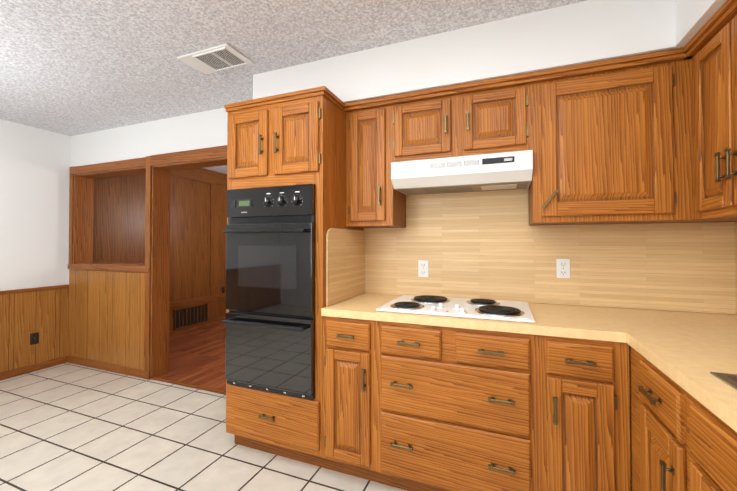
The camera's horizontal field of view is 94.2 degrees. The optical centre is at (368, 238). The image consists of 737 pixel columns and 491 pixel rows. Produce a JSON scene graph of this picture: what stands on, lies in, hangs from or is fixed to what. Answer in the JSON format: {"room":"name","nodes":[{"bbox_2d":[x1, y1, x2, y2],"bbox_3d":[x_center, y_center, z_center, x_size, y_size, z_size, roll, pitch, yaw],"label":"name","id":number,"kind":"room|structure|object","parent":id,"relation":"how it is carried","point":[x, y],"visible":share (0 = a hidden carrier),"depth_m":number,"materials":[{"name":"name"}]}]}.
{"room":"kitchen","nodes":[
{"label":"kitchen","id":0,"kind":"room"},
{"bbox_2d":[0,119,70,290],"bbox_3d":[-3.581,0.104,3.209,0.150,2.474,9.600,0,-1,22],"label":"wall","id":1,"kind":"structure","parent":0,"point":[34,203],"depth_m":3.47,"materials":[{"name":"white paint"}]},
{"bbox_2d":[0,284,68,380],"bbox_3d":[-4.210,0.895,1.361,0.022,0.843,5.120,0,-1,22],"label":"wainscoting","id":2,"kind":"structure","parent":1,"relation":"attached to","point":[27,312],"depth_m":3.45,"materials":[{"name":"brown wood"}]},
{"bbox_2d":[30,332,38,344],"bbox_3d":[-3.377,1.014,3.461,0.008,0.114,0.070,0,-1,22],"label":"outlet","id":3,"kind":"object","parent":2,"relation":"attached to","point":[34,338],"visible":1,"depth_m":3.46,"materials":[{"name":"grey plastic"}]},
{"bbox_2d":[93,168,226,334],"bbox_3d":[-1.450,0.105,3.225,3.798,2.473,0.012,0,-1,22],"label":"panelling","id":4,"kind":"structure","parent":0,"point":[198,209],"depth_m":3.34,"materials":[{"name":"brown wood"}]},
{"bbox_2d":[174,303,207,329],"bbox_3d":[-2.685,1.179,5.207,0.018,0.294,0.600,0,-1,22],"label":"air vent","id":5,"kind":"object","parent":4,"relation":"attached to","point":[190,316],"visible":0.98,"depth_m":5.17,"materials":[{"name":"black metal"}]},
{"bbox_2d":[0,319,406,490],"bbox_3d":[-0.938,1.377,2.151,6.130,0.100,9.600,0,-1,22],"label":"floor","id":6,"kind":"structure","parent":0,"point":[69,427],"depth_m":2.29,"materials":[{"name":"tile"}]},
{"bbox_2d":[151,377,225,394],"bbox_3d":[-1.631,1.335,3.102,0.931,0.006,0.040,0,-1,22],"label":"threshold","id":7,"kind":"object","parent":6,"relation":"on","point":[191,386],"depth_m":3.10,"materials":[{"name":"brown wood"}]},
{"bbox_2d":[224,86,363,468],"bbox_3d":[-0.464,0.246,2.290,0.715,2.166,0.658,0,-1,22],"label":"tall cabinet","id":8,"kind":"object","parent":6,"relation":"on","point":[294,138],"visible":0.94,"depth_m":2.00,"materials":[{"name":"brown wood"}]},
{"bbox_2d":[222,184,314,399],"bbox_3d":[-0.494,0.300,2.261,0.611,1.200,0.672,0,-1,22],"label":"double oven","id":9,"kind":"object","parent":8,"relation":"in","point":[269,321],"visible":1,"depth_m":1.98,"materials":[{"name":"black"}]},
{"bbox_2d":[323,316,631,490],"bbox_3d":[0.793,0.875,1.786,2.031,0.894,0.658,0,-1,22],"label":"base cabinet","id":10,"kind":"object","parent":6,"relation":"on","point":[412,407],"visible":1,"depth_m":1.59,"materials":[{"name":"brown wood"}]},
{"bbox_2d":[321,293,620,341],"bbox_3d":[0.496,0.407,1.927,1.380,0.040,0.626,0,-1,22],"label":"countertop","id":11,"kind":"structure","parent":10,"relation":"on","point":[557,320],"depth_m":1.66,"materials":[{"name":"laminate"}]},
{"bbox_2d":[376,295,534,322],"bbox_3d":[0.489,0.367,1.917,0.762,0.038,0.531,0,-1,22],"label":"cooktop","id":12,"kind":"object","parent":11,"relation":"in","point":[503,310],"visible":1,"depth_m":1.79,"materials":[{"name":"white metal"}]},
{"bbox_2d":[631,347,736,490],"bbox_3d":[1.255,0.865,1.059,0.638,0.894,0.453,0,-1,22],"label":"base cabinet","id":13,"kind":"object","parent":6,"relation":"on","point":[683,439],"visible":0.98,"depth_m":0.96,"materials":[{"name":"brown wood"}]},
{"bbox_2d":[593,306,736,431],"bbox_3d":[0.628,0.438,-0.529,0.637,0.179,5.098,0,-1,22],"label":"countertop","id":14,"kind":"structure","parent":13,"relation":"on","point":[694,354],"depth_m":1.20,"materials":[{"name":"laminate"}]},
{"bbox_2d":[710,372,736,389],"bbox_3d":[1.010,0.452,0.458,0.479,0.179,0.859,0,-1,22],"label":"sink","id":15,"kind":"object","parent":14,"relation":"in","point":[729,381],"depth_m":0.90,"materials":[{"name":"silver metal"}]},
{"bbox_2d":[0,0,586,173],"bbox_3d":[-0.938,-1.197,2.186,6.130,0.100,9.600,0,-1,22],"label":"ceiling","id":16,"kind":"structure","parent":0,"point":[72,67],"depth_m":2.01,"materials":[{"name":"white paint"}]},
{"bbox_2d":[177,43,252,73],"bbox_3d":[-0.979,-1.136,2.190,0.410,0.018,0.230,0,-1,22],"label":"ceiling vent","id":17,"kind":"object","parent":16,"relation":"in","point":[226,56],"visible":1,"depth_m":2.17,"materials":[{"name":"white"}]},
{"bbox_2d":[253,0,726,102],"bbox_3d":[-0.343,-1.030,-0.137,2.722,0.296,5.120,0,-1,22],"label":"soffit ceiling","id":18,"kind":"structure","parent":16,"relation":"attached to","point":[584,32],"depth_m":1.79,"materials":[{"name":"white paint"}]},
{"bbox_2d":[70,108,735,314],"bbox_3d":[-0.680,0.099,2.824,6.130,2.474,0.170,0,-1,22],"label":"wall","id":19,"kind":"structure","parent":0,"point":[201,130],"depth_m":3.29,"materials":[{"name":"white paint"}]},
{"bbox_2d":[74,167,145,266],"bbox_3d":[-2.643,-0.207,3.608,1.155,0.973,0.182,0,-1,22],"label":"lining","id":20,"kind":"object","parent":19,"relation":"attached to","point":[83,224],"depth_m":3.78,"materials":[{"name":"brown wood"}]},
{"bbox_2d":[67,145,226,379],"bbox_3d":[-2.190,0.275,3.308,2.316,2.135,0.028,0,-1,22],"label":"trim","id":21,"kind":"structure","parent":19,"relation":"attached to","point":[109,318],"depth_m":3.44,"materials":[{"name":"brown wood"}]},
{"bbox_2d":[151,158,226,377],"bbox_3d":[-1.601,0.324,3.191,0.955,2.035,0.182,0,-1,22],"label":"lining","id":22,"kind":"object","parent":19,"relation":"attached to","point":[160,291],"depth_m":3.34,"materials":[{"name":"brown wood"}]},
{"bbox_2d":[326,228,365,306],"bbox_3d":[-0.136,0.158,2.192,0.010,0.464,0.545,0,-1,22],"label":"backsplash","id":23,"kind":"structure","parent":19,"relation":"attached to","point":[345,248],"depth_m":2.15,"materials":[{"name":"laminate"}]},
{"bbox_2d":[344,96,405,227],"bbox_3d":[0.055,-0.461,2.271,0.313,0.770,0.330,0,-1,22],"label":"upper cabinet","id":24,"kind":"object","parent":19,"relation":"attached to","point":[372,201],"depth_m":2.12,"materials":[{"name":"brown wood"}]},
{"bbox_2d":[392,72,535,162],"bbox_3d":[0.558,-0.650,2.076,0.768,0.397,0.330,0,-1,22],"label":"upper cabinet","id":25,"kind":"object","parent":19,"relation":"attached to","point":[498,115],"depth_m":1.90,"materials":[{"name":"brown wood"}]},
{"bbox_2d":[391,150,532,194],"bbox_3d":[0.553,-0.373,2.059,0.761,0.152,0.358,0,-1,22],"label":"range hood","id":26,"kind":"object","parent":25,"relation":"attached to","point":[496,171],"visible":1,"depth_m":1.92,"materials":[{"name":"white metal"}]},
{"bbox_2d":[366,189,733,313],"bbox_3d":[0.902,0.045,2.102,2.010,0.687,0.012,0,-1,22],"label":"backsplash","id":27,"kind":"structure","parent":19,"relation":"attached to","point":[492,245],"depth_m":2.05,"materials":[{"name":"laminate"}]},
{"bbox_2d":[418,260,428,276],"bbox_3d":[0.368,0.205,2.299,0.070,0.114,0.008,0,-1,22],"label":"outlet","id":28,"kind":"object","parent":27,"relation":"attached to","point":[423,268],"visible":1,"depth_m":2.30,"materials":[{"name":"white plastic"}]},
{"bbox_2d":[556,259,569,277],"bbox_3d":[1.137,0.176,1.996,0.070,0.114,0.008,0,-1,22],"label":"outlet","id":29,"kind":"object","parent":27,"relation":"attached to","point":[563,267],"visible":1,"depth_m":2.00,"materials":[{"name":"white plastic"}]},
{"bbox_2d":[529,48,699,224],"bbox_3d":[1.220,-0.467,1.812,0.656,0.770,0.330,0,-1,22],"label":"upper cabinet","id":30,"kind":"object","parent":19,"relation":"attached to","point":[608,141],"depth_m":1.65,"materials":[{"name":"brown wood"}]},
{"bbox_2d":[700,219,736,222],"bbox_3d":[1.662,-0.451,1.638,0.293,0.733,0.330,0,-1,22],"label":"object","id":31,"kind":"object","parent":19,"relation":"attached to","point":[701,220],"depth_m":1.62,"materials":[{"name":"brown wood"}]},
{"bbox_2d":[730,222,736,314],"bbox_3d":[0.925,0.120,-0.626,0.010,0.464,5.068,0,-1,22],"label":"backsplash","id":32,"kind":"structure","parent":19,"relation":"attached to","point":[733,225],"depth_m":1.72,"materials":[{"name":"laminate"}]},
{"bbox_3d":[0.938,0.050,-0.817,0.150,2.474,5.420,0,-1,22],"label":"wall","id":33,"kind":"structure","parent":0,"visible":0},
{"bbox_2d":[684,20,715,218],"bbox_3d":[1.530,-0.474,1.330,0.313,0.770,0.380,0,-1,22],"label":"upper cabinet","id":34,"kind":"object","parent":33,"relation":"attached to","point":[710,46],"depth_m":1.45,"materials":[{"name":"brown wood"}]},
{"bbox_2d":[712,0,736,218],"bbox_3d":[1.437,-0.477,1.093,0.313,0.770,0.350,0,-1,22],"label":"upper cabinet","id":35,"kind":"object","parent":33,"relation":"attached to","point":[724,22],"depth_m":1.29,"materials":[{"name":"brown wood"}]}
]}

